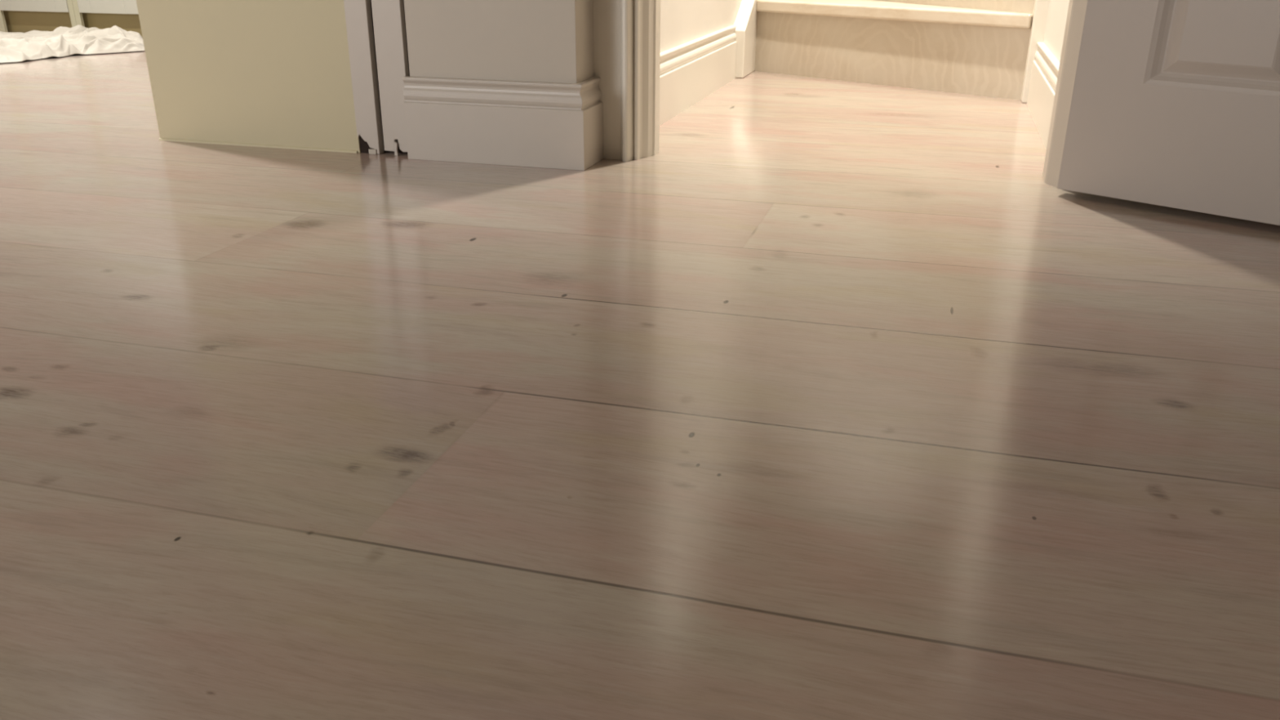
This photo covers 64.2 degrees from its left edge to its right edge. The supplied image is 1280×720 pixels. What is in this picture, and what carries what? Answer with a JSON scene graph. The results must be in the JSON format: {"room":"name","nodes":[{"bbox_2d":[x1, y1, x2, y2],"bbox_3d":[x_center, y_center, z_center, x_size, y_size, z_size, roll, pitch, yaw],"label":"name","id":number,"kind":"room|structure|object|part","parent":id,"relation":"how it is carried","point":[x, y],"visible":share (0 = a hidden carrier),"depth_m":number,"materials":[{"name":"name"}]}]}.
{"room":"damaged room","nodes":[
{"label":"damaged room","id":0,"kind":"room"},
{"bbox_2d":[136,0,594,152],"bbox_3d":[-0.535,-1.555,1.660,0.938,2.400,0.192,6,23,15],"label":"wall","id":1,"kind":"structure","parent":0,"point":[257,72],"depth_m":2.01,"materials":[{"name":"paint"}]},
{"bbox_2d":[159,137,357,153],"bbox_3d":[-0.790,-0.441,2.097,0.469,0.005,0.004,6,23,15],"label":"trim","id":2,"kind":"structure","parent":1,"relation":"attached to","point":[160,139],"depth_m":2.09,"materials":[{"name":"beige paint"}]},
{"bbox_2d":[343,0,383,154],"bbox_3d":[-0.529,-1.337,1.657,0.054,2.000,0.019,6,23,15],"label":"trim","id":3,"kind":"structure","parent":1,"relation":"attached to","point":[358,17],"depth_m":1.97,"materials":[{"name":"white wood"}]},
{"bbox_2d":[371,0,408,152],"bbox_3d":[-0.471,-1.334,1.642,0.062,1.994,0.015,6,23,15],"label":"trim","id":4,"kind":"structure","parent":1,"relation":"attached to","point":[388,18],"depth_m":1.95,"materials":[{"name":"white wood"}]},
{"bbox_2d":[402,75,603,170],"bbox_3d":[-0.261,-0.463,1.961,0.362,0.154,0.116,6,23,15],"label":"baseboard","id":5,"kind":"structure","parent":1,"relation":"attached to","point":[517,123],"depth_m":1.91,"materials":[{"name":"white wood"}]},
{"bbox_2d":[592,0,660,161],"bbox_3d":[-0.025,-1.337,1.636,0.108,2.020,0.110,6,23,15],"label":"trim","id":6,"kind":"structure","parent":1,"relation":"attached to","point":[627,33],"depth_m":1.94,"materials":[{"name":"white wood"}]},
{"bbox_2d":[359,0,409,153],"bbox_3d":[-0.467,-1.549,1.647,0.128,2.400,0.181,6,23,15],"label":"wall","id":7,"kind":"structure","parent":0,"point":[364,146],"depth_m":2.03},
{"bbox_2d":[0,36,1279,719],"bbox_3d":[-1.572,-0.268,1.730,6.840,0.040,6.400,6,23,15],"label":"floor","id":8,"kind":"structure","parent":0,"point":[820,402],"depth_m":0.90,"materials":[{"name":"beige wood"}]},
{"bbox_2d":[0,0,77,31],"bbox_3d":[-2.583,-1.850,4.366,0.418,0.862,0.268,6,23,15],"label":"base cabinet","id":9,"kind":"object","parent":8,"relation":"on","point":[46,15],"visible":0.59,"depth_m":4.44,"materials":[{"name":"paint"}]},
{"bbox_3d":[-2.609,-1.847,4.268,0.362,0.740,0.016,6,23,15],"label":"door","id":10,"kind":"part","parent":9,"relation":"part of","materials":[{"name":"paint"}]},
{"bbox_2d":[0,23,144,62],"bbox_3d":[-2.442,-1.193,3.797,1.195,0.076,1.257,0,22,0],"label":"rug","id":11,"kind":"object","parent":8,"relation":"on","point":[32,44],"visible":0.98,"depth_m":3.73,"materials":[{"name":"white fabric"}]},
{"bbox_2d":[71,0,142,36],"bbox_3d":[-2.209,-1.808,4.267,0.358,0.862,0.268,6,23,15],"label":"base cabinet","id":12,"kind":"object","parent":8,"relation":"on","point":[108,15],"visible":0.45,"depth_m":4.33,"materials":[{"name":"paint"}]},
{"bbox_3d":[-2.235,-1.774,4.184,0.358,0.862,0.016,6,23,15],"label":"frame","id":13,"kind":"part","parent":12,"relation":"part of","materials":[{"name":"paint"}]},
{"bbox_3d":[-2.236,-1.804,4.169,0.302,0.740,0.016,6,23,15],"label":"door","id":14,"kind":"part","parent":12,"relation":"part of","materials":[{"name":"paint"}]},
{"bbox_2d":[368,148,377,154],"bbox_3d":[-0.528,-0.414,2.028,0.018,0.010,0.015,-13,26,-28],"label":"chip","id":15,"kind":"object","parent":8,"relation":"on","point":[371,151],"visible":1,"depth_m":2.02,"materials":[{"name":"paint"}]},
{"bbox_2d":[394,142,399,155],"bbox_3d":[-0.480,-0.416,2.012,0.007,0.027,0.005,6,23,15],"label":"wood splinter","id":16,"kind":"object","parent":8,"relation":"on","point":[396,151],"visible":1,"depth_m":2.01,"materials":[{"name":"beige wood"}]},
{"bbox_2d":[733,0,1048,102],"bbox_3d":[1.271,-1.939,2.616,1.950,2.392,0.933,6,23,15],"label":"staircase","id":17,"kind":"structure","parent":8,"relation":"on","point":[980,51],"depth_m":2.94,"materials":[{"name":"beige wood"}]},
{"bbox_3d":[1.074,-1.789,2.251,0.111,2.392,0.064,6,23,15],"label":"newel post","id":18,"kind":"part","parent":17,"relation":"part of","materials":[{"name":"white wood"}]},
{"bbox_2d":[660,0,742,53],"bbox_3d":[0.175,-1.928,2.568,0.130,2.400,2.088,6,23,15],"label":"wall","id":19,"kind":"structure","parent":0,"point":[682,21],"depth_m":2.60,"materials":[{"name":"paint"}]},
{"bbox_2d":[659,25,737,125],"bbox_3d":[0.120,-0.721,2.587,0.018,0.154,1.208,6,23,15],"label":"baseboard","id":20,"kind":"structure","parent":19,"relation":"attached to","point":[690,72],"depth_m":2.63,"materials":[{"name":"white wood"}]},
{"bbox_2d":[1043,0,1069,62],"bbox_3d":[0.954,-1.613,1.815,0.081,2.400,0.952,6,23,15],"label":"wall","id":21,"kind":"structure","parent":0,"point":[1057,11],"depth_m":2.35,"materials":[{"name":"paint"}]},
{"bbox_2d":[1026,42,1059,150],"bbox_3d":[0.899,-0.577,2.247,0.018,0.154,0.928,6,23,15],"label":"baseboard","id":22,"kind":"structure","parent":21,"relation":"attached to","point":[1045,68],"depth_m":2.32,"materials":[{"name":"white wood"}]},
{"bbox_3d":[1.360,-1.359,1.204,1.176,2.400,0.096,6,23,15],"label":"wall","id":23,"kind":"structure","parent":0,"visible":0},
{"bbox_2d":[1042,0,1087,187],"bbox_3d":[0.766,-1.248,1.427,0.085,2.020,0.110,6,23,15],"label":"trim","id":24,"kind":"structure","parent":23,"relation":"attached to","point":[1077,8],"depth_m":1.74,"materials":[{"name":"white wood"}]},
{"bbox_2d":[1057,0,1279,225],"bbox_3d":[0.962,-1.099,1.091,0.744,1.980,0.093,21,30,40],"label":"door","id":25,"kind":"structure","parent":23,"relation":"in","point":[1175,104],"depth_m":1.55,"materials":[{"name":"wood"}]}
]}

